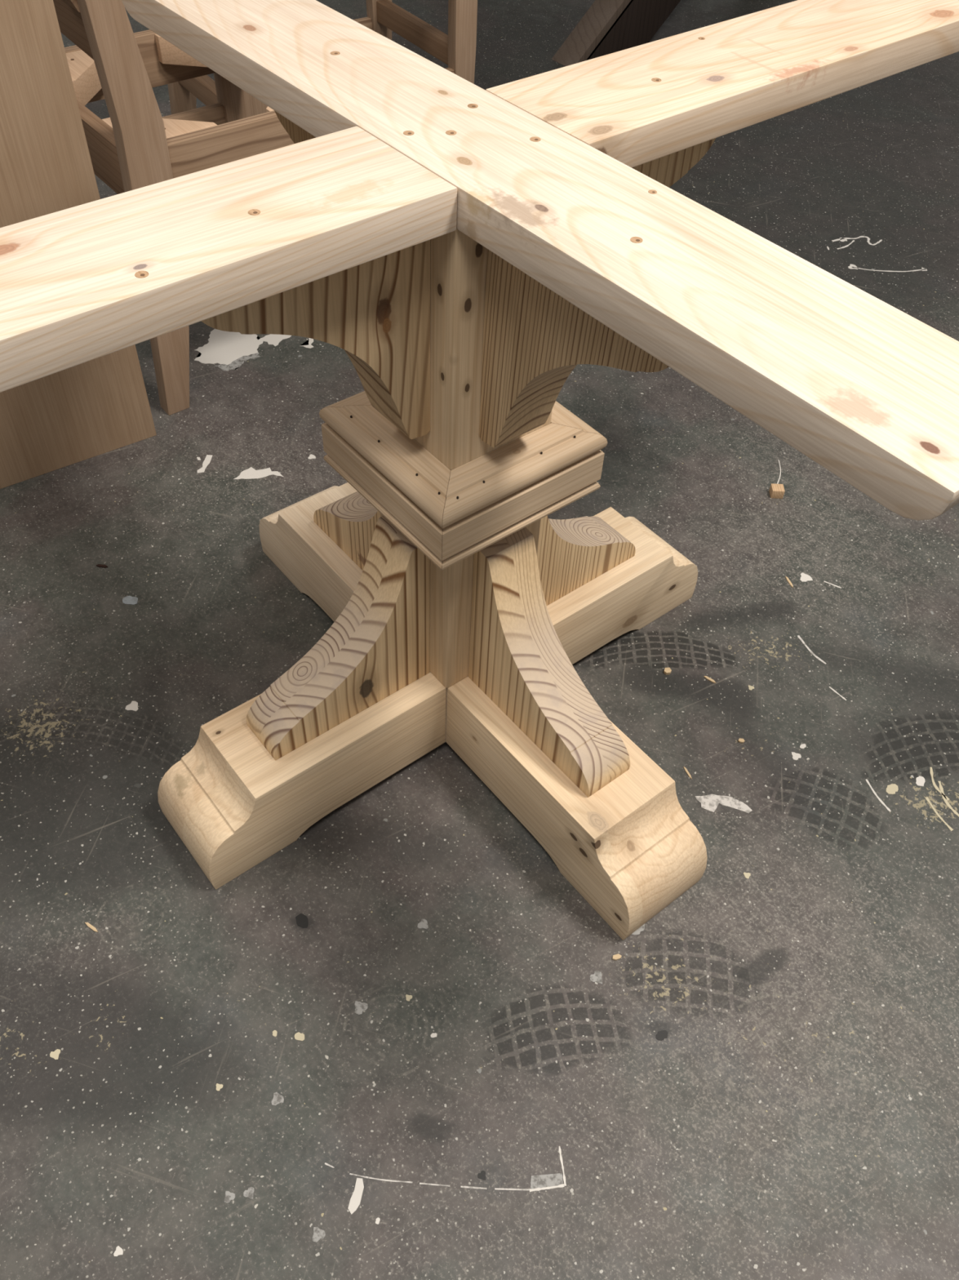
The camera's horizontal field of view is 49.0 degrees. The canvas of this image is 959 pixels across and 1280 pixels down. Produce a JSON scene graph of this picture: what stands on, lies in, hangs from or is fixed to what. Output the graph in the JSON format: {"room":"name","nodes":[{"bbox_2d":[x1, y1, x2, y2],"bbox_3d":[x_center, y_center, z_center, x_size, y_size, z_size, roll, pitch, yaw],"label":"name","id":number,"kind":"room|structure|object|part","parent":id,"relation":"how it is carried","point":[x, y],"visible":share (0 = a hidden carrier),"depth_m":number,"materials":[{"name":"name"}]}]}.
{"room":"woodworking workshop","nodes":[
{"label":"woodworking workshop","id":0,"kind":"room"},
{"bbox_2d":[0,0,958,1279],"bbox_3d":[0.439,-0.668,2.123,14.000,0.001,13.000,-30,56,-26],"label":"floor","id":1,"kind":"structure","parent":0,"point":[400,1042],"depth_m":1.24,"materials":[{"name":"concrete"}]},
{"bbox_2d":[49,1048,60,1059],"bbox_3d":[-0.444,0.433,1.100,0.010,0.001,0.011,5,48,2],"label":"paint spot","id":2,"kind":"object","parent":1,"relation":"on","point":[55,1054],"depth_m":1.10,"materials":[{"name":"beige paint"}]},
{"bbox_2d":[0,0,156,488],"bbox_3d":[-0.967,-0.469,1.221,1.046,0.980,0.020,-26,54,-23],"label":"plywood panel","id":3,"kind":"object","parent":1,"relation":"on","point":[90,409],"visible":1,"depth_m":1.45,"materials":[{"name":"brown wood"}]},
{"bbox_2d":[84,922,97,932],"bbox_3d":[-0.440,0.326,1.194,0.021,0.002,0.004,29,53,21],"label":"wood splinter","id":4,"kind":"object","parent":1,"relation":"on","point":[88,924],"visible":1,"depth_m":1.19,"materials":[{"name":"beige wood"}]},
{"bbox_2d":[96,564,107,568],"bbox_3d":[-0.565,-0.111,1.577,0.018,0.002,0.005,8,48,4],"label":"wood splinter","id":5,"kind":"object","parent":1,"relation":"on","point":[98,565],"visible":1,"depth_m":1.57,"materials":[{"name":"brown wood"}]},
{"bbox_2d":[113,1245,123,1256],"bbox_3d":[-0.337,0.570,0.983,0.009,0.001,0.009,-12,50,-13],"label":"paint spot","id":6,"kind":"object","parent":1,"relation":"on","point":[117,1250],"depth_m":0.98,"materials":[{"name":"white paint"}]},
{"bbox_2d":[122,595,137,604],"bbox_3d":[-0.509,-0.058,1.534,0.024,0.001,0.017,7,48,3],"label":"paint spot","id":7,"kind":"object","parent":1,"relation":"on","point":[126,600],"depth_m":1.53,"materials":[{"name":"grey paint"}]},
{"bbox_2d":[124,701,137,711],"bbox_3d":[-0.463,0.088,1.406,0.017,0.001,0.016,6,48,3],"label":"paint spot","id":8,"kind":"object","parent":1,"relation":"on","point":[129,705],"depth_m":1.41,"materials":[{"name":"white paint"}]},
{"bbox_2d":[53,0,294,415],"bbox_3d":[-0.517,-0.933,1.643,0.530,1.000,0.440,-30,56,-26],"label":"x-back chair","id":9,"kind":"object","parent":1,"relation":"on","point":[136,147],"visible":0.27,"depth_m":1.58,"materials":[{"name":"brown wood"}]},
{"bbox_3d":[-0.625,-0.930,1.514,0.032,0.090,0.376,-30,56,-26],"label":"rail","id":10,"kind":"part","parent":9,"relation":"part of","materials":[{"name":"brown wood"}]},
{"bbox_3d":[-0.632,-0.802,1.658,0.024,0.085,0.376,-30,56,-26],"label":"seat rail","id":11,"kind":"part","parent":9,"relation":"part of","materials":[{"name":"brown wood"}]},
{"bbox_3d":[-0.530,-0.732,1.463,0.174,1.000,0.032,-30,56,-26],"label":"leg","id":12,"kind":"part","parent":9,"relation":"part of","materials":[{"name":"brown wood"}]},
{"bbox_3d":[-0.602,-1.014,1.848,0.300,0.085,0.022,-30,56,-26],"label":"seat rail","id":13,"kind":"part","parent":9,"relation":"part of","materials":[{"name":"brown wood"}]},
{"bbox_3d":[-0.348,-0.768,1.641,0.300,0.085,0.022,-30,56,-26],"label":"seat rail","id":14,"kind":"part","parent":9,"relation":"part of","materials":[{"name":"brown wood"}]},
{"bbox_3d":[-0.468,-0.975,2.058,0.056,0.440,0.032,-30,56,-26],"label":"leg","id":15,"kind":"part","parent":9,"relation":"part of","materials":[{"name":"brown wood"}]},
{"bbox_2d":[197,454,212,473],"bbox_3d":[-0.455,-0.291,1.744,0.013,0.001,0.050,10,49,6],"label":"paint spot","id":16,"kind":"object","parent":1,"relation":"on","point":[204,461],"depth_m":1.74,"materials":[{"name":"white paint"}]},
{"bbox_2d":[216,1083,222,1090],"bbox_3d":[-0.268,0.460,1.083,0.008,0.001,0.007,8,48,4],"label":"paint spot","id":17,"kind":"object","parent":1,"relation":"on","point":[219,1086],"depth_m":1.08,"materials":[{"name":"beige paint"}]},
{"bbox_2d":[224,1191,235,1203],"bbox_3d":[-0.241,0.538,1.016,0.010,0.001,0.011,3,48,0],"label":"paint spot","id":18,"kind":"object","parent":1,"relation":"on","point":[229,1196],"depth_m":1.02,"materials":[{"name":"grey paint"}]},
{"bbox_2d":[213,352,259,370],"bbox_3d":[-0.443,-0.513,1.942,0.089,0.001,0.036,-30,56,-26],"label":"paint stain","id":19,"kind":"object","parent":1,"relation":"on","point":[233,361],"depth_m":1.94,"materials":[{"name":"grey paint"}]},
{"bbox_2d":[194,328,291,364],"bbox_3d":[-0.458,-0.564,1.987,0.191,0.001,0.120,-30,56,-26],"label":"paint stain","id":20,"kind":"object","parent":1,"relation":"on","point":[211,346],"depth_m":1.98,"materials":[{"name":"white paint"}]},
{"bbox_2d":[243,1186,253,1199],"bbox_3d":[-0.223,0.535,1.019,0.010,0.001,0.011,4,48,1],"label":"paint spot","id":21,"kind":"object","parent":1,"relation":"on","point":[248,1192],"depth_m":1.02,"materials":[{"name":"grey paint"}]},
{"bbox_2d":[234,466,283,479],"bbox_3d":[-0.364,-0.276,1.735,0.082,0.001,0.030,-4,49,-6],"label":"paint stain","id":22,"kind":"object","parent":1,"relation":"on","point":[240,473],"depth_m":1.73,"materials":[{"name":"white paint"}]},
{"bbox_2d":[272,1030,277,1036],"bbox_3d":[-0.218,0.419,1.122,0.005,0.001,0.007,-6,49,-8],"label":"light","id":23,"kind":"object","parent":1,"relation":"on","point":[274,1032],"depth_m":1.12,"materials":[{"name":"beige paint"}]},
{"bbox_2d":[271,1092,284,1105],"bbox_3d":[-0.206,0.470,1.078,0.012,0.001,0.013,7,48,3],"label":"paint spot","id":24,"kind":"object","parent":1,"relation":"on","point":[277,1098],"depth_m":1.08,"materials":[{"name":"grey paint"}]},
{"bbox_2d":[294,1031,304,1040],"bbox_3d":[-0.191,0.422,1.121,0.012,0.001,0.008,9,49,5],"label":"paint spot","id":25,"kind":"object","parent":1,"relation":"on","point":[299,1036],"depth_m":1.12,"materials":[{"name":"beige paint"}]},
{"bbox_2d":[295,913,308,928],"bbox_3d":[-0.203,0.323,1.209,0.014,0.001,0.019,-30,56,-26],"label":"paint spot","id":26,"kind":"object","parent":1,"relation":"on","point":[301,919],"depth_m":1.21,"materials":[{"name":"grey paint"}]},
{"bbox_2d":[299,337,313,348],"bbox_3d":[-0.320,-0.565,1.994,0.026,0.001,0.043,17,50,12],"label":"paint spot","id":27,"kind":"object","parent":1,"relation":"on","point":[304,343],"depth_m":1.99,"materials":[{"name":"white paint"}]},
{"bbox_2d":[307,453,315,459],"bbox_3d":[-0.282,-0.308,1.767,0.013,0.001,0.013,-11,50,-12],"label":"paint spot","id":28,"kind":"object","parent":1,"relation":"on","point":[310,456],"depth_m":1.77,"materials":[{"name":"white paint"}]},
{"bbox_2d":[311,1226,325,1242],"bbox_3d":[-0.152,0.563,0.997,0.012,0.001,0.013,5,48,2],"label":"paint spot","id":29,"kind":"object","parent":1,"relation":"on","point":[318,1233],"depth_m":1.00,"materials":[{"name":"grey paint"}]},
{"bbox_2d":[167,0,477,115],"bbox_3d":[-0.390,-1.487,2.143,0.680,1.000,0.395,-26,54,-23],"label":"x-back chair","id":30,"kind":"object","parent":1,"relation":"on","point":[456,50],"visible":0.33,"depth_m":2.40,"materials":[{"name":"brown wood"}]},
{"bbox_3d":[-0.701,-1.500,2.139,0.174,1.000,0.032,-26,54,-23],"label":"leg","id":31,"kind":"part","parent":30,"relation":"part of","materials":[{"name":"brown wood"}]},
{"bbox_3d":[-0.496,-1.271,1.945,0.174,1.000,0.032,-26,54,-23],"label":"leg","id":32,"kind":"part","parent":30,"relation":"part of","materials":[{"name":"brown wood"}]},
{"bbox_3d":[-0.245,-1.541,2.572,0.056,0.440,0.032,-26,54,-23],"label":"leg","id":33,"kind":"part","parent":30,"relation":"part of","materials":[{"name":"brown wood"}]},
{"bbox_3d":[-0.040,-1.312,2.379,0.056,0.440,0.032,-26,54,-23],"label":"leg","id":34,"kind":"part","parent":30,"relation":"part of","materials":[{"name":"brown wood"}]},
{"bbox_2d":[347,1177,364,1213],"bbox_3d":[-0.119,0.539,1.020,0.010,0.001,0.033,10,49,6],"label":"paint stain","id":35,"kind":"object","parent":1,"relation":"on","point":[355,1185],"depth_m":1.02,"materials":[{"name":"white paint"}]},
{"bbox_2d":[354,1000,368,1014],"bbox_3d":[-0.129,0.400,1.144,0.015,0.001,0.014,10,49,6],"label":"paint spot","id":36,"kind":"object","parent":1,"relation":"on","point":[361,1007],"depth_m":1.14,"materials":[{"name":"grey paint"}]},
{"bbox_2d":[375,1217,380,1224],"bbox_3d":[-0.097,0.555,1.007,0.004,0.001,0.006,9,49,5],"label":"paint spot","id":37,"kind":"object","parent":1,"relation":"on","point":[377,1219],"depth_m":1.01,"materials":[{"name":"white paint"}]},
{"bbox_2d":[405,994,412,1000],"bbox_3d":[-0.078,0.392,1.153,0.008,0.001,0.007,8,48,4],"label":"paint spot","id":38,"kind":"object","parent":1,"relation":"on","point":[408,997],"depth_m":1.15,"materials":[{"name":"beige paint"}]},
{"bbox_2d":[417,918,428,928],"bbox_3d":[-0.064,0.327,1.212,0.013,0.001,0.012,5,48,2],"label":"paint spot","id":39,"kind":"object","parent":1,"relation":"on","point":[422,923],"depth_m":1.21,"materials":[{"name":"grey paint"}]},
{"bbox_2d":[431,1032,436,1037],"bbox_3d":[-0.049,0.423,1.127,0.007,0.001,0.005,-3,49,-5],"label":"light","id":40,"kind":"object","parent":1,"relation":"on","point":[433,1034],"depth_m":1.13,"materials":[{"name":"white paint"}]},
{"bbox_2d":[0,0,958,940],"bbox_3d":[-0.011,-0.179,1.164,1.236,0.748,0.936,-1,48,-4],"label":"table base","id":41,"kind":"object","parent":1,"relation":"on","point":[467,247],"visible":1,"depth_m":0.96,"materials":[{"name":"brown wood"}]},
{"bbox_3d":[-0.072,-0.277,1.142,0.215,0.028,0.042,-30,56,-26],"label":"cap moulding","id":42,"kind":"part","parent":41,"relation":"part of","materials":[{"name":"brown wood"}]},
{"bbox_3d":[-0.088,-0.144,1.109,0.042,0.012,0.215,-30,56,-26],"label":"bead moulding","id":43,"kind":"part","parent":41,"relation":"part of","materials":[{"name":"brown wood"}]},
{"bbox_3d":[-0.086,-0.186,1.061,0.042,0.028,0.215,-30,56,-26],"label":"cap moulding","id":44,"kind":"part","parent":41,"relation":"part of","materials":[{"name":"brown wood"}]},
{"bbox_3d":[-0.019,-0.203,1.123,0.130,0.585,0.130,-30,56,-26],"label":"post","id":45,"kind":"part","parent":41,"relation":"part of","materials":[{"name":"brown wood"}]},
{"bbox_3d":[0.034,-0.130,1.102,0.215,0.012,0.042,-30,56,-26],"label":"bead moulding","id":46,"kind":"part","parent":41,"relation":"part of","materials":[{"name":"brown wood"}]},
{"bbox_3d":[0.036,-0.172,1.055,0.215,0.028,0.042,-30,56,-26],"label":"cap moulding","id":47,"kind":"part","parent":41,"relation":"part of","materials":[{"name":"brown wood"}]},
{"bbox_3d":[0.050,-0.263,1.136,0.042,0.028,0.215,-30,56,-26],"label":"cap moulding","id":48,"kind":"part","parent":41,"relation":"part of","materials":[{"name":"brown wood"}]},
{"bbox_2d":[477,1170,485,1179],"bbox_3d":[0.002,0.527,1.037,0.008,0.001,0.009,5,48,1],"label":"paint spot","id":49,"kind":"object","parent":1,"relation":"on","point":[481,1174],"depth_m":1.04,"materials":[{"name":"grey paint"}]},
{"bbox_2d":[530,1173,563,1188],"bbox_3d":[0.066,0.532,1.036,0.034,0.001,0.013,-3,49,-5],"label":"paint stain","id":50,"kind":"object","parent":1,"relation":"on","point":[538,1180],"depth_m":1.04,"materials":[{"name":"grey paint"}]},
{"bbox_2d":[589,970,602,983],"bbox_3d":[0.130,0.377,1.177,0.015,0.001,0.015,5,48,2],"label":"paint spot","id":51,"kind":"object","parent":1,"relation":"on","point":[595,976],"depth_m":1.18,"materials":[{"name":"grey paint"}]},
{"bbox_2d":[551,0,680,66],"bbox_3d":[0.237,-2.513,3.247,1.240,0.760,1.640,-30,56,-26],"label":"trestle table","id":52,"kind":"object","parent":1,"relation":"on","point":[607,27],"visible":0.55,"depth_m":2.95,"materials":[{"name":"brown wood"}]},
{"bbox_3d":[0.701,-2.116,2.942,1.108,0.720,0.090,-30,56,-26],"label":"leg","id":53,"kind":"part","parent":52,"relation":"part of","materials":[{"name":"brown wood"}]},
{"bbox_2d":[612,953,622,959],"bbox_3d":[0.156,0.359,1.192,0.011,0.003,0.006,-8,49,-10],"label":"chip","id":54,"kind":"object","parent":1,"relation":"on","point":[616,957],"visible":1,"depth_m":1.19,"materials":[{"name":"beige wood"}]},
{"bbox_2d":[631,924,644,934],"bbox_3d":[0.182,0.333,1.219,0.022,0.001,0.016,-30,56,-26],"label":"paint spot","id":55,"kind":"object","parent":1,"relation":"on","point":[641,931],"depth_m":1.22,"materials":[{"name":"grey paint"}]},
{"bbox_2d":[656,1030,667,1040],"bbox_3d":[0.197,0.427,1.136,0.015,0.001,0.010,-8,49,-9],"label":"paint spot","id":56,"kind":"object","parent":1,"relation":"on","point":[661,1035],"depth_m":1.14,"materials":[{"name":"grey paint"}]},
{"bbox_2d":[663,667,671,675],"bbox_3d":[0.264,0.044,1.478,0.011,0.004,0.010,3,48,0],"label":"chip","id":57,"kind":"object","parent":1,"relation":"on","point":[667,670],"visible":1,"depth_m":1.48,"materials":[{"name":"beige wood"}]},
{"bbox_2d":[683,766,691,778],"bbox_3d":[0.270,0.172,1.365,0.003,0.001,0.021,-15,51,-16],"label":"wood splinter","id":58,"kind":"object","parent":1,"relation":"on","point":[685,768],"visible":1,"depth_m":1.36,"materials":[{"name":"beige wood"}]},
{"bbox_2d":[703,675,715,683],"bbox_3d":[0.322,0.055,1.472,0.019,0.002,0.004,33,55,24],"label":"wood splinter","id":59,"kind":"object","parent":1,"relation":"on","point":[705,677],"visible":1,"depth_m":1.47,"materials":[{"name":"beige wood"}]},
{"bbox_2d":[695,794,752,813],"bbox_3d":[0.310,0.207,1.337,0.070,0.001,0.027,2,48,-1],"label":"paint stain","id":60,"kind":"object","parent":1,"relation":"on","point":[704,803],"depth_m":1.34,"materials":[{"name":"white paint"}]},
{"bbox_2d":[737,737,745,742],"bbox_3d":[0.349,0.134,1.402,0.009,0.003,0.006,14,49,9],"label":"chip","id":61,"kind":"object","parent":1,"relation":"on","point":[740,740],"visible":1,"depth_m":1.40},
{"bbox_2d":[743,872,751,878],"bbox_3d":[0.323,0.284,1.269,0.009,0.001,0.008,6,48,2],"label":"paint spot","id":62,"kind":"object","parent":1,"relation":"on","point":[746,875],"depth_m":1.27,"materials":[{"name":"beige paint"}]},
{"bbox_2d":[748,684,754,690],"bbox_3d":[0.379,0.067,1.465,0.008,0.001,0.009,3,48,0],"label":"paint spot","id":63,"kind":"object","parent":1,"relation":"on","point":[751,687],"depth_m":1.47,"materials":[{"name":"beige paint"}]},
{"bbox_2d":[768,483,785,498],"bbox_3d":[0.491,-0.246,1.738,0.020,0.016,0.019,3,48,0],"label":"wood block","id":64,"kind":"object","parent":1,"relation":"on","point":[776,491],"visible":1,"depth_m":1.73,"materials":[{"name":"beige wood"}]},
{"bbox_2d":[777,459,781,484],"bbox_3d":[0.508,-0.284,1.783,0.006,0.001,0.068,11,49,7],"label":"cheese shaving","id":65,"kind":"object","parent":1,"relation":"on","point":[778,460],"visible":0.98,"depth_m":1.78,"materials":[{"name":"white paint"}]},
{"bbox_2d":[785,576,793,587],"bbox_3d":[0.473,-0.088,1.607,0.004,0.002,0.025,-10,50,-11],"label":"wood splinter","id":66,"kind":"object","parent":1,"relation":"on","point":[787,578],"visible":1,"depth_m":1.61,"materials":[{"name":"beige wood"}]},
{"bbox_2d":[791,751,801,759],"bbox_3d":[0.419,0.153,1.390,0.012,0.001,0.013,3,48,0],"label":"paint spot","id":67,"kind":"object","parent":1,"relation":"on","point":[795,755],"depth_m":1.39,"materials":[{"name":"white paint"}]},
{"bbox_2d":[800,743,806,748],"bbox_3d":[0.431,0.141,1.401,0.010,0.001,0.007,-30,56,-26],"label":"paint spot","id":68,"kind":"object","parent":1,"relation":"on","point":[802,745],"depth_m":1.40,"materials":[{"name":"white paint"}]},
{"bbox_2d":[800,573,813,582],"bbox_3d":[0.499,-0.095,1.615,0.019,0.001,0.021,-30,56,-26],"label":"paint spot","id":69,"kind":"object","parent":1,"relation":"on","point":[804,577],"depth_m":1.62,"materials":[{"name":"white paint"}]},
{"bbox_2d":[848,264,858,269],"bbox_3d":[0.802,-0.800,2.258,0.022,0.001,0.021,7,48,4],"label":"paint spot","id":70,"kind":"object","parent":1,"relation":"on","point":[850,266],"depth_m":2.26,"materials":[{"name":"white paint"}]},
{"bbox_2d":[886,783,898,794],"bbox_3d":[0.533,0.193,1.361,0.020,0.001,0.014,-30,56,-26],"label":"paint spot","id":71,"kind":"object","parent":1,"relation":"on","point":[891,788],"depth_m":1.36,"materials":[{"name":"beige paint"}]},
{"bbox_2d":[915,776,924,786],"bbox_3d":[0.574,0.184,1.370,0.011,0.001,0.016,16,50,11],"label":"paint spot","id":72,"kind":"object","parent":1,"relation":"on","point":[920,780],"depth_m":1.37,"materials":[{"name":"white paint"}]}
]}

